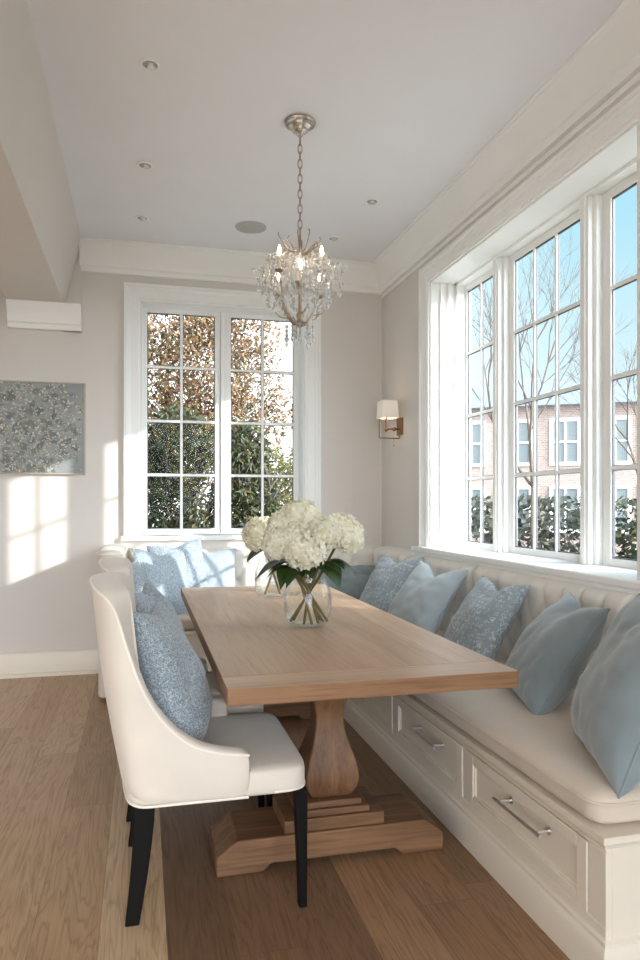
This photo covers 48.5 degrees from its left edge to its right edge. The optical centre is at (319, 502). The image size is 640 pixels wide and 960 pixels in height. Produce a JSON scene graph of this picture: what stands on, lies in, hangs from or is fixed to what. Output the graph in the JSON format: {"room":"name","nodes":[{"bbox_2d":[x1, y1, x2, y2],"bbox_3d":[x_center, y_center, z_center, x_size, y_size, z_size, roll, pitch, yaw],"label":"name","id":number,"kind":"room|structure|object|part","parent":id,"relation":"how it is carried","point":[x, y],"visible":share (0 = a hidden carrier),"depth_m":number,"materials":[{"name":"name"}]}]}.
{"room":"dining room","nodes":[
{"label":"dining room","id":0,"kind":"room"},
{"bbox_2d":[0,272,381,652],"bbox_3d":[-1.976,-0.358,5.726,5.752,3.416,0.250,0,0,-14],"label":"wall","id":1,"kind":"structure","parent":0,"point":[53,527],"depth_m":5.64,"materials":[{"name":"beige paint"}]},
{"bbox_2d":[0,0,80,302],"bbox_3d":[-1.140,-1.806,1.420,0.599,0.519,8.510,0,0,-14],"label":"soffit","id":2,"kind":"object","parent":1,"relation":"attached to","point":[40,236],"depth_m":3.79,"materials":[{"name":"beige paint"}]},
{"bbox_2d":[0,380,85,474],"bbox_3d":[-2.392,-0.584,5.471,1.112,0.719,0.041,0,0,-14],"label":"painting","id":3,"kind":"object","parent":1,"relation":"attached to","point":[43,424],"visible":1,"depth_m":5.51,"materials":[{"name":"fabric"}]},
{"bbox_2d":[6,299,81,331],"bbox_3d":[-2.133,-1.448,5.500,0.538,0.197,0.112,0,0,-14],"label":"air conditioner","id":4,"kind":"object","parent":1,"relation":"attached to","point":[21,314],"depth_m":5.48,"materials":[{"name":"white paint"}]},
{"bbox_2d":[0,648,97,678],"bbox_3d":[-3.126,1.252,5.294,2.910,0.195,0.030,0,0,-14],"label":"baseboard","id":5,"kind":"structure","parent":1,"relation":"attached to","point":[71,661],"depth_m":5.54,"materials":[{"name":"beige paint"}]},
{"bbox_2d":[65,253,80,331],"bbox_3d":[-1.950,-1.708,5.589,0.135,0.716,0.030,0,0,-14],"label":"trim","id":6,"kind":"structure","parent":1,"relation":"attached to","point":[74,293],"depth_m":5.58,"materials":[{"name":"beige paint"}]},
{"bbox_2d":[121,282,320,540],"bbox_3d":[-0.805,-0.728,5.966,1.670,2.065,0.255,0,0,-14],"label":"window","id":7,"kind":"structure","parent":1,"relation":"in","point":[138,297],"depth_m":5.98,"materials":[{"name":"white paint"}]},
{"bbox_3d":[-1.160,-0.680,5.940,0.645,1.880,0.028,0,0,-14],"label":"sash","id":8,"kind":"part","parent":7,"relation":"part of","materials":[{"name":"white paint"}]},
{"bbox_3d":[-0.795,0.285,5.927,1.670,0.040,0.175,0,0,-14],"label":"sill","id":9,"kind":"part","parent":7,"relation":"part of","materials":[{"name":"white paint"}]},
{"bbox_3d":[-0.496,-0.680,6.107,0.633,1.880,0.028,0,0,-14],"label":"sash","id":10,"kind":"part","parent":7,"relation":"part of","materials":[{"name":"white paint"}]},
{"bbox_2d":[79,237,381,294],"bbox_3d":[-0.663,-1.946,5.866,2.518,0.240,0.118,0,0,-14],"label":"trim","id":11,"kind":"structure","parent":1,"relation":"attached to","point":[96,255],"depth_m":5.78,"materials":[{"name":"white paint"}]},
{"bbox_2d":[0,674,569,959],"bbox_3d":[-0.917,1.475,1.502,5.752,0.250,8.960,0,0,-14],"label":"floor","id":12,"kind":"structure","parent":0,"point":[66,856],"depth_m":2.51,"materials":[{"name":"brown wood"}]},
{"bbox_2d":[99,557,264,821],"bbox_3d":[-0.660,0.802,3.340,0.725,1.097,0.709,0,0,-14],"label":"dining chair","id":13,"kind":"object","parent":12,"relation":"on","point":[110,564],"visible":0.13,"depth_m":3.11,"materials":[{"name":"beige fabric"}]},
{"bbox_3d":[-0.778,1.150,3.030,0.095,0.400,0.044,0,0,-14],"label":"leg","id":14,"kind":"part","parent":13,"relation":"part of","materials":[{"name":"black paint"}]},
{"bbox_3d":[-0.754,0.605,3.316,0.524,0.706,0.708,0,0,-14],"label":"backrest","id":15,"kind":"part","parent":13,"relation":"part of","materials":[{"name":"beige fabric"}]},
{"bbox_2d":[134,576,187,638],"bbox_3d":[-0.722,0.627,3.287,0.270,0.530,0.497,0,0,-3],"label":"throw pillow","id":16,"kind":"object","parent":13,"relation":"on","point":[144,601],"visible":0.27,"depth_m":3.32,"materials":[{"name":"blue fabric"}]},
{"bbox_3d":[-0.601,0.911,3.354,0.595,0.093,0.668,0,0,-14],"label":"seat","id":17,"kind":"part","parent":13,"relation":"part of","materials":[{"name":"beige fabric"}]},
{"bbox_3d":[-0.267,1.153,3.125,0.042,0.395,0.052,0,0,-14],"label":"leg","id":18,"kind":"part","parent":13,"relation":"part of","materials":[{"name":"black paint"}]},
{"bbox_2d":[89,572,307,926],"bbox_3d":[-0.461,0.802,2.596,0.725,1.097,0.709,0,0,-14],"label":"dining chair","id":19,"kind":"object","parent":12,"relation":"on","point":[240,755],"visible":0.85,"depth_m":2.27,"materials":[{"name":"beige fabric"}]},
{"bbox_3d":[-0.711,1.150,2.814,0.095,0.400,0.044,0,0,-14],"label":"leg","id":20,"kind":"part","parent":19,"relation":"part of","materials":[{"name":"black paint"}]},
{"bbox_3d":[-0.579,1.150,2.286,0.095,0.400,0.044,0,0,-14],"label":"leg","id":21,"kind":"part","parent":19,"relation":"part of","materials":[{"name":"black paint"}]},
{"bbox_3d":[-0.554,0.605,2.572,0.524,0.706,0.708,0,0,-14],"label":"backrest","id":22,"kind":"part","parent":19,"relation":"part of","materials":[{"name":"beige fabric"}]},
{"bbox_2d":[133,599,211,740],"bbox_3d":[-0.528,0.627,2.574,0.267,0.537,0.500,0,0,-3],"label":"throw pillow","id":23,"kind":"object","parent":19,"relation":"on","point":[174,675],"visible":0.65,"depth_m":2.39,"materials":[{"name":"blue fabric"}]},
{"bbox_3d":[-0.401,0.911,2.611,0.595,0.093,0.668,0,0,-14],"label":"seat","id":24,"kind":"part","parent":19,"relation":"part of","materials":[{"name":"beige fabric"}]},
{"bbox_3d":[-0.215,1.153,2.971,0.042,0.395,0.052,0,0,-14],"label":"leg","id":25,"kind":"part","parent":19,"relation":"part of","materials":[{"name":"black paint"}]},
{"bbox_3d":[-0.067,1.153,2.381,0.042,0.395,0.052,0,0,-14],"label":"leg","id":26,"kind":"part","parent":19,"relation":"part of","materials":[{"name":"black paint"}]},
{"bbox_2d":[181,584,518,877],"bbox_3d":[-0.135,0.970,3.714,1.025,0.760,2.770,0,0,-14],"label":"dining table","id":27,"kind":"object","parent":12,"relation":"on","point":[255,655],"visible":0.88,"depth_m":2.72,"materials":[{"name":"brown wood"}]},
{"bbox_3d":[-0.059,0.459,3.408,0.234,0.262,0.234,0,0,-14],"label":"glass vase","id":28,"kind":"object","parent":27,"relation":"on","visible":0},
{"bbox_2d":[264,511,312,624],"bbox_3d":[-0.157,0.303,3.392,0.212,0.537,0.200,0,0,-14],"label":"hydrangea","id":29,"kind":"object","parent":28,"relation":"in","point":[277,519],"visible":0.56,"depth_m":3.35,"materials":[{"name":"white plant"}]},
{"bbox_3d":[-0.091,0.353,3.386,0.166,0.436,0.067,0,0,30],"label":"stem","id":30,"kind":"part","parent":29,"relation":"part of","materials":[{"name":"plant"}]},
{"bbox_2d":[256,527,323,622],"bbox_3d":[-0.139,0.339,3.320,0.313,0.465,0.179,0,0,4],"label":"hydrangea","id":31,"kind":"object","parent":28,"relation":"in","point":[273,544],"visible":0.73,"depth_m":3.29,"materials":[{"name":"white plant"}]},
{"bbox_3d":[-0.086,0.392,3.380,0.216,0.359,0.055,0,0,-14],"label":"stem","id":32,"kind":"part","parent":31,"relation":"part of","materials":[{"name":"plant"}]},
{"bbox_2d":[279,498,320,623],"bbox_3d":[-0.096,0.271,3.437,0.215,0.600,0.235,0,0,-14],"label":"hydrangea","id":33,"kind":"object","parent":28,"relation":"in","point":[301,511],"visible":0.67,"depth_m":3.36,"materials":[{"name":"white plant"}]},
{"bbox_3d":[-0.043,0.339,3.401,0.133,0.466,0.042,0,0,43],"label":"stem","id":34,"kind":"part","parent":33,"relation":"part of","materials":[{"name":"green plant"}]},
{"bbox_2d":[273,526,328,621],"bbox_3d":[-0.080,0.338,3.324,0.279,0.467,0.164,0,0,-14],"label":"hydrangea","id":35,"kind":"object","parent":28,"relation":"in","point":[291,532],"visible":0.52,"depth_m":3.29,"materials":[{"name":"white plant"}]},
{"bbox_3d":[-0.051,0.382,3.381,0.190,0.380,0.053,0,0,-30],"label":"stem","id":36,"kind":"part","parent":35,"relation":"part of","materials":[{"name":"plant"}]},
{"bbox_2d":[282,530,327,619],"bbox_3d":[-0.075,0.347,3.305,0.233,0.449,0.273,0,0,-14],"label":"hydrangea","id":37,"kind":"object","parent":28,"relation":"in","point":[305,553],"visible":0.94,"depth_m":3.22,"materials":[{"name":"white plant"}]},
{"bbox_3d":[-0.050,0.409,3.383,0.043,0.325,0.189,0,0,24],"label":"stem","id":38,"kind":"part","parent":37,"relation":"part of","materials":[{"name":"plant"}]},
{"bbox_2d":[303,513,325,624],"bbox_3d":[-0.029,0.305,3.483,0.203,0.535,0.281,0,0,-14],"label":"hydrangea","id":39,"kind":"object","parent":28,"relation":"in","point":[309,579],"visible":0.02,"depth_m":3.37,"materials":[{"name":"green plant"}]},
{"bbox_3d":[-0.057,0.367,3.422,0.016,0.409,0.194,0,0,12],"label":"stem","id":40,"kind":"part","parent":39,"relation":"part of","materials":[{"name":"plant"}]},
{"bbox_2d":[293,516,343,620],"bbox_3d":[-0.015,0.315,3.345,0.262,0.513,0.191,0,0,7],"label":"hydrangea","id":41,"kind":"object","parent":28,"relation":"in","point":[325,528],"visible":0.8,"depth_m":3.29,"materials":[{"name":"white plant"}]},
{"bbox_3d":[-0.056,0.373,3.399,0.189,0.397,0.015,0,0,36],"label":"stem","id":42,"kind":"part","parent":41,"relation":"part of","materials":[{"name":"green plant"}]},
{"bbox_2d":[289,512,364,621],"bbox_3d":[0.053,0.304,3.450,0.346,0.535,0.236,0,0,22],"label":"hydrangea","id":43,"kind":"object","parent":28,"relation":"in","point":[353,534],"visible":0.64,"depth_m":3.37,"materials":[{"name":"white plant"}]},
{"bbox_3d":[-0.027,0.377,3.420,0.242,0.389,0.014,0,0,-4],"label":"stem","id":44,"kind":"part","parent":43,"relation":"part of","materials":[{"name":"plant"}]},
{"bbox_3d":[-0.294,0.459,4.421,0.234,0.262,0.234,0,0,-14],"label":"glass vase","id":45,"kind":"object","parent":27,"relation":"on","visible":0},
{"bbox_2d":[240,516,280,593],"bbox_3d":[-0.355,0.324,4.355,0.265,0.493,0.259,0,0,-14],"label":"hydrangea","id":46,"kind":"object","parent":45,"relation":"in","point":[253,531],"visible":0.62,"depth_m":4.29,"materials":[{"name":"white plant"}]},
{"bbox_3d":[-0.300,0.400,4.409,0.144,0.341,0.015,0,0,-42],"label":"stem","id":47,"kind":"part","parent":46,"relation":"part of","materials":[{"name":"green plant"}]},
{"bbox_2d":[264,556,277,594],"bbox_3d":[-0.209,0.318,4.464,0.251,0.505,0.242,0,0,30],"label":"hydrangea","id":48,"kind":"object","parent":45,"relation":"in","point":[271,575],"visible":0.02,"depth_m":4.41,"materials":[{"name":"green plant"}]},
{"bbox_2d":[96,544,639,959],"bbox_3d":[-0.086,0.838,3.900,2.354,1.025,4.212,0,0,-14],"label":"bench","id":49,"kind":"object","parent":12,"relation":"on","point":[576,876],"visible":0.27,"depth_m":2.63,"materials":[{"name":"beige paint"}]},
{"bbox_2d":[178,613,194,629],"bbox_3d":[-0.450,0.862,5.532,2.012,0.112,0.605,0,0,-14],"label":"seat cushion","id":50,"kind":"object","parent":49,"relation":"on","point":[187,624],"visible":0.02,"depth_m":5.11,"materials":[{"name":"beige fabric"}]},
{"bbox_2d":[131,559,146,592],"bbox_3d":[-1.272,0.608,5.039,0.192,0.478,0.401,0,0,4],"label":"throw pillow","id":51,"kind":"object","parent":50,"relation":"on","point":[139,573],"visible":0.15,"depth_m":4.95,"materials":[{"name":"blue fabric"}]},
{"bbox_2d":[132,548,188,614],"bbox_3d":[-1.135,0.592,5.199,0.240,0.531,0.510,0,0,43],"label":"throw pillow","id":52,"kind":"object","parent":50,"relation":"on","point":[167,573],"visible":0.57,"depth_m":5.16,"materials":[{"name":"blue fabric"}]},
{"bbox_2d":[146,537,207,587],"bbox_3d":[-1.068,0.568,5.443,0.493,0.596,0.233,0,0,-23],"label":"throw pillow","id":53,"kind":"object","parent":50,"relation":"on","point":[195,570],"visible":0.4,"depth_m":5.45,"materials":[{"name":"fabric"}]},
{"bbox_2d":[202,548,235,586],"bbox_3d":[-0.844,0.599,5.555,0.387,0.474,0.213,0,0,-12],"label":"throw pillow","id":54,"kind":"object","parent":50,"relation":"on","point":[219,566],"visible":0.42,"depth_m":5.55,"materials":[{"name":"fabric"}]},
{"bbox_2d":[318,564,374,599],"bbox_3d":[0.255,0.674,5.862,0.577,0.344,0.354,0,0,-4],"label":"throw pillow","id":55,"kind":"object","parent":50,"relation":"on","point":[351,586],"visible":0.24,"depth_m":5.78,"materials":[{"name":"blue fabric"}]},
{"bbox_3d":[-0.486,0.642,5.907,2.130,0.555,0.125,0,0,-14],"label":"panel","id":56,"kind":"part","parent":49,"relation":"part of","materials":[{"name":"fabric"}]},
{"bbox_3d":[0.285,1.080,4.033,0.022,0.204,0.779,0,0,-14],"label":"drawer","id":57,"kind":"part","parent":49,"relation":"part of","materials":[{"name":"beige paint"}]},
{"bbox_3d":[0.283,1.090,3.795,1.433,0.260,4.143,0,0,-38],"label":"frame","id":58,"kind":"part","parent":49,"relation":"part of","materials":[{"name":"beige paint"}]},
{"bbox_3d":[0.473,1.042,3.168,0.062,0.024,0.300,0,0,-14],"label":"handle","id":59,"kind":"part","parent":49,"relation":"part of","materials":[{"name":"silver metal"}]},
{"bbox_3d":[0.736,0.642,5.205,0.125,0.555,1.860,0,0,-14],"label":"panel","id":60,"kind":"part","parent":49,"relation":"part of","materials":[{"name":"fabric"}]},
{"bbox_3d":[0.485,1.080,3.233,0.022,0.204,0.779,0,0,-14],"label":"drawer","id":61,"kind":"part","parent":49,"relation":"part of","materials":[{"name":"beige paint"}]},
{"bbox_3d":[0.674,1.042,2.367,0.062,0.024,0.300,0,0,-14],"label":"handle","id":62,"kind":"part","parent":49,"relation":"part of","materials":[{"name":"silver metal"}]},
{"bbox_2d":[413,629,639,823],"bbox_3d":[0.683,0.862,3.725,0.694,0.112,3.440,0,0,-14],"label":"seat cushion","id":63,"kind":"object","parent":49,"relation":"on","point":[546,748],"visible":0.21,"depth_m":2.45,"materials":[{"name":"beige fabric"}]},
{"bbox_2d":[359,555,423,612],"bbox_3d":[0.480,0.610,5.115,0.310,0.462,0.501,0,0,-33],"label":"throw pillow","id":64,"kind":"object","parent":63,"relation":"on","point":[387,578],"visible":0.62,"depth_m":5.03,"materials":[{"name":"blue fabric"}]},
{"bbox_2d":[388,560,467,633],"bbox_3d":[0.633,0.612,4.430,0.315,0.459,0.559,0,0,-23],"label":"throw pillow","id":65,"kind":"object","parent":63,"relation":"on","point":[424,600],"visible":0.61,"depth_m":4.28,"materials":[{"name":"blue fabric"}]},
{"bbox_2d":[443,575,530,659],"bbox_3d":[0.841,0.620,3.720,0.302,0.427,0.487,0,0,-16],"label":"throw pillow","id":66,"kind":"object","parent":63,"relation":"on","point":[485,616],"visible":0.74,"depth_m":3.57,"materials":[{"name":"blue fabric"}]},
{"bbox_2d":[506,592,610,714],"bbox_3d":[0.957,0.617,2.948,0.337,0.438,0.507,0,0,3],"label":"throw pillow","id":67,"kind":"object","parent":63,"relation":"on","point":[550,656],"visible":0.91,"depth_m":2.75,"materials":[{"name":"blue fabric"}]},
{"bbox_2d":[571,593,639,798],"bbox_3d":[0.974,0.578,2.263,0.298,0.518,0.557,0,0,9],"label":"throw pillow","id":68,"kind":"object","parent":63,"relation":"on","point":[605,708],"visible":1,"depth_m":2.11,"materials":[{"name":"blue fabric"}]},
{"bbox_3d":[0.686,1.080,2.432,0.022,0.204,0.779,0,0,-14],"label":"drawer","id":69,"kind":"part","parent":49,"relation":"part of","materials":[{"name":"beige paint"}]},
{"bbox_3d":[1.135,0.642,3.612,0.125,0.555,1.405,0,0,-14],"label":"panel","id":70,"kind":"part","parent":49,"relation":"part of","materials":[{"name":"fabric"}]},
{"bbox_2d":[26,0,623,261],"bbox_3d":[-0.917,-2.166,1.502,5.752,0.200,8.960,0,0,-14],"label":"ceiling","id":71,"kind":"structure","parent":0,"point":[401,96],"depth_m":3.66,"materials":[{"name":"paint"}]},
{"bbox_2d":[135,215,148,220],"bbox_3d":[-1.289,-2.057,5.141,0.100,0.018,0.100,0,0,-14],"label":"recessed light","id":72,"kind":"object","parent":71,"relation":"in","point":[138,217],"visible":1,"depth_m":5.13,"materials":[{"name":"white paint"}]},
{"bbox_2d":[137,161,152,169],"bbox_3d":[-1.069,-2.057,4.340,0.100,0.018,0.100,0,0,-14],"label":"recessed light","id":73,"kind":"object","parent":71,"relation":"in","point":[145,165],"visible":1,"depth_m":4.33,"materials":[{"name":"white paint"}]},
{"bbox_2d":[139,58,160,70],"bbox_3d":[-0.800,-2.057,3.342,0.100,0.018,0.100,0,0,-14],"label":"recessed light","id":74,"kind":"object","parent":71,"relation":"in","point":[149,64],"visible":1,"depth_m":3.33,"materials":[{"name":"white paint"}]},
{"bbox_2d":[235,221,265,233],"bbox_3d":[-0.518,-2.062,5.314,0.232,0.007,0.232,0,0,-14],"label":"ceiling speaker","id":75,"kind":"object","parent":71,"relation":"attached to","point":[251,227],"visible":1,"depth_m":5.31},
{"bbox_2d":[251,114,347,348],"bbox_3d":[-0.108,-1.459,3.848,0.524,1.213,0.524,0,0,19],"label":"chandelier","id":76,"kind":"object","parent":71,"relation":"hanging from","point":[299,124],"visible":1,"depth_m":3.82,"materials":[{"name":"silver metal"}]},
{"bbox_3d":[-0.174,-1.049,3.878,0.144,0.169,0.041,0,0,13],"label":"arm","id":77,"kind":"part","parent":76,"relation":"part of","materials":[{"name":"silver metal"}]},
{"bbox_3d":[-0.166,-1.095,3.807,0.041,0.261,0.144,0,0,43],"label":"arm","id":78,"kind":"part","parent":76,"relation":"part of","materials":[{"name":"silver metal"}]},
{"bbox_3d":[-0.119,-1.403,3.846,0.228,0.110,0.239,0,0,-14],"label":"twig crown","id":79,"kind":"part","parent":76,"relation":"part of","materials":[{"name":"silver metal"}]},
{"bbox_3d":[-0.108,-1.202,3.849,0.052,0.505,0.052,0,0,-14],"label":"stem","id":80,"kind":"part","parent":76,"relation":"part of","materials":[{"name":"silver metal"}]},
{"bbox_3d":[-0.097,-1.049,3.780,0.041,0.169,0.143,0,0,-14],"label":"arm","id":81,"kind":"part","parent":76,"relation":"part of","materials":[{"name":"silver metal"}]},
{"bbox_3d":[-0.043,-1.095,3.821,0.144,0.261,0.041,0,0,13],"label":"arm","id":82,"kind":"part","parent":76,"relation":"part of","materials":[{"name":"brown metal"}]},
{"bbox_2d":[327,236,339,241],"bbox_3d":[0.105,-2.057,5.542,0.100,0.018,0.100,0,0,-14],"label":"recessed light","id":83,"kind":"object","parent":71,"relation":"in","point":[331,238],"visible":1,"depth_m":5.53,"materials":[{"name":"white paint"}]},
{"bbox_2d":[365,198,378,204],"bbox_3d":[0.355,-2.057,4.857,0.100,0.018,0.100,0,0,-14],"label":"recessed light","id":84,"kind":"object","parent":71,"relation":"in","point":[371,201],"visible":1,"depth_m":4.85,"materials":[{"name":"white paint"}]},
{"bbox_2d":[382,71,639,549],"bbox_3d":[1.753,-0.358,2.043,0.310,3.416,8.710,0,0,-14],"label":"wall","id":85,"kind":"structure","parent":0,"point":[400,306],"depth_m":5.74,"materials":[{"name":"beige paint"}]},
{"bbox_2d":[376,400,402,445],"bbox_3d":[0.566,-0.642,5.750,0.190,0.366,0.152,0,0,-14],"label":"wall sconce","id":86,"kind":"object","parent":85,"relation":"attached to","point":[386,409],"visible":1,"depth_m":5.71,"materials":[{"name":"white fabric"}]},
{"bbox_3d":[0.546,-0.755,5.745,0.140,0.140,0.152,0,0,-14],"label":"lamp shade","id":87,"kind":"part","parent":86,"relation":"part of","materials":[{"name":"white fabric"}]},
{"bbox_3d":[0.586,-0.643,5.755,0.129,0.134,0.036,0,0,-14],"label":"arm","id":88,"kind":"part","parent":86,"relation":"part of","materials":[{"name":"gold metal"}]},
{"bbox_2d":[465,268,492,549],"bbox_3d":[1.144,-0.626,4.978,0.050,1.928,0.554,0,0,-14],"label":"window","id":89,"kind":"structure","parent":85,"relation":"in","point":[481,280],"depth_m":5.05,"materials":[{"name":"white paint"}]},
{"bbox_2d":[493,257,508,552],"bbox_3d":[1.192,-0.635,4.642,0.120,1.910,0.124,0,0,-14],"label":"trim","id":90,"kind":"structure","parent":85,"relation":"attached to","point":[500,265],"depth_m":4.60,"materials":[{"name":"white paint"}]},
{"bbox_2d":[373,0,639,298],"bbox_3d":[1.521,-1.946,2.087,0.118,0.240,8.510,0,0,-14],"label":"trim","id":91,"kind":"structure","parent":85,"relation":"attached to","point":[609,58],"depth_m":3.73,"materials":[{"name":"white paint"}]},
{"bbox_2d":[411,546,639,594],"bbox_3d":[1.183,0.350,4.122,0.390,0.060,2.580,0,0,-14],"label":"windowsill","id":92,"kind":"structure","parent":85,"relation":"attached to","point":[625,580],"depth_m":3.69,"materials":[{"name":"white paint"}]},
{"bbox_2d":[418,85,639,578],"bbox_3d":[1.057,-0.705,4.090,0.045,2.050,2.480,0,0,-14],"label":"trim","id":93,"kind":"structure","parent":85,"relation":"attached to","point":[625,113],"depth_m":4.08,"materials":[{"name":"white paint"}]},
{"bbox_2d":[430,123,636,546],"bbox_3d":[1.226,-0.630,4.132,0.303,1.980,2.260,0,0,-14],"label":"trim","id":94,"kind":"structure","parent":85,"relation":"attached to","point":[616,162],"depth_m":5.18,"materials":[{"name":"white paint"}]},
{"bbox_2d":[509,210,579,561],"bbox_3d":[1.341,-0.626,4.190,0.050,1.928,0.828,0,0,-14],"label":"window","id":95,"kind":"structure","parent":85,"relation":"in","point":[555,232],"depth_m":4.29,"materials":[{"name":"white paint"}]},
{"bbox_2d":[580,194,602,564],"bbox_3d":[1.425,-0.635,3.714,0.120,1.910,0.124,0,0,-14],"label":"trim","id":96,"kind":"structure","parent":85,"relation":"attached to","point":[591,207],"depth_m":3.67,"materials":[{"name":"white paint"}]},
{"bbox_2d":[603,172,636,569],"bbox_3d":[1.542,-0.626,3.390,0.050,1.928,0.550,0,0,-14],"label":"window","id":97,"kind":"structure","parent":85,"relation":"in","point":[609,286],"depth_m":3.60,"materials":[{"name":"white paint"}]},
{"label":"outside","id":98,"kind":"structure","parent":0,"visible":0},
{"bbox_3d":[6.052,1.750,16.982,140.000,0.200,150.000,0,0,-14],"label":"ground","id":99,"kind":"structure","parent":98,"visible":0},
{"bbox_2d":[148,404,257,527],"bbox_3d":[-1.606,0.250,8.198,1.899,2.810,1.145,0,0,-14],"label":"evergreen shrub","id":100,"kind":"object","parent":99,"relation":"on","point":[161,459],"visible":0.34,"depth_m":8.03,"materials":[{"name":"green plant"}]},
{"bbox_2d":[148,314,291,527],"bbox_3d":[-1.720,-0.760,10.162,3.012,4.832,3.307,0,0,44],"label":"autumn tree","id":101,"kind":"object","parent":99,"relation":"on","point":[168,392],"visible":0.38,"depth_m":10.08,"materials":[{"name":"brown plant"}]},
{"bbox_2d":[201,418,291,528],"bbox_3d":[-0.716,0.297,8.869,1.604,2.718,1.039,0,0,-29],"label":"evergreen shrub","id":102,"kind":"object","parent":99,"relation":"on","point":[242,488],"visible":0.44,"depth_m":8.58,"materials":[{"name":"green plant"}]},
{"bbox_2d":[257,446,291,515],"bbox_3d":[-0.136,0.421,8.981,1.696,2.462,1.049,0,0,38],"label":"shrub","id":103,"kind":"object","parent":99,"relation":"on","point":[281,468],"visible":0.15,"depth_m":9.08,"materials":[{"name":"green plant"}]},
{"bbox_2d":[471,491,622,556],"bbox_3d":[3.484,0.767,12.008,3.146,1.960,1.180,0,0,-14],"label":"hedge","id":104,"kind":"object","parent":99,"relation":"on","point":[543,523],"visible":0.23,"depth_m":11.80,"materials":[{"name":"green plant"}]},
{"bbox_2d":[471,228,635,547],"bbox_3d":[2.880,-1.171,10.580,3.611,5.652,3.266,0,0,32],"label":"bare tree","id":105,"kind":"object","parent":99,"relation":"on","point":[529,426],"visible":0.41,"depth_m":10.64,"materials":[{"name":"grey plant"}]},
{"bbox_2d":[471,377,636,555],"bbox_3d":[6.973,-0.950,23.134,8.100,5.200,6.600,0,0,18],"label":"house","id":106,"kind":"structure","parent":99,"relation":"on","point":[625,480],"depth_m":20.02,"materials":[{"name":"brick"}]},
{"bbox_3d":[4.431,-1.725,20.797,0.650,1.150,0.012,0,0,18],"label":"pane","id":107,"kind":"part","parent":106,"relation":"part of","materials":[{"name":"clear glass"}]},
{"bbox_3d":[4.431,0.175,20.797,0.650,1.150,0.012,0,0,18],"label":"pane","id":108,"kind":"part","parent":106,"relation":"part of","materials":[{"name":"blue glass"}]},
{"bbox_3d":[5.668,-1.725,20.397,0.650,1.150,0.012,0,0,18],"label":"pane","id":109,"kind":"part","parent":106,"relation":"part of","materials":[{"name":"clear glass"}]},
{"bbox_3d":[5.668,0.175,20.397,0.650,1.150,0.012,0,0,18],"label":"pane","id":110,"kind":"part","parent":106,"relation":"part of","materials":[{"name":"blue glass"}]},
{"bbox_3d":[6.904,-1.725,19.997,0.650,1.150,0.012,0,0,18],"label":"pane","id":111,"kind":"part","parent":106,"relation":"part of","materials":[{"name":"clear glass"}]},
{"bbox_3d":[6.904,0.175,19.997,0.650,1.150,0.012,0,0,18],"label":"pane","id":112,"kind":"part","parent":106,"relation":"part of","materials":[{"name":"blue glass"}]},
{"bbox_3d":[8.141,-1.725,19.597,0.650,1.150,0.012,0,0,18],"label":"pane","id":113,"kind":"part","parent":106,"relation":"part of","materials":[{"name":"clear glass"}]},
{"bbox_3d":[8.141,0.175,19.597,0.650,1.150,0.012,0,0,18],"label":"pane","id":114,"kind":"part","parent":106,"relation":"part of","materials":[{"name":"blue glass"}]},
{"bbox_2d":[551,340,636,473],"bbox_3d":[5.715,-0.834,12.320,2.631,4.980,3.216,0,0,-41],"label":"bare tree","id":115,"kind":"object","parent":99,"relation":"on","point":[630,454],"visible":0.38,"depth_m":12.43,"materials":[{"name":"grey plant"}]},
{"bbox_2d":[615,495,636,559],"bbox_3d":[5.174,0.793,10.581,1.963,1.852,1.336,0,0,-14],"label":"hedge","id":116,"kind":"object","parent":99,"relation":"on","point":[620,537],"visible":0.29,"depth_m":10.56,"materials":[{"name":"green plant"}]}
]}

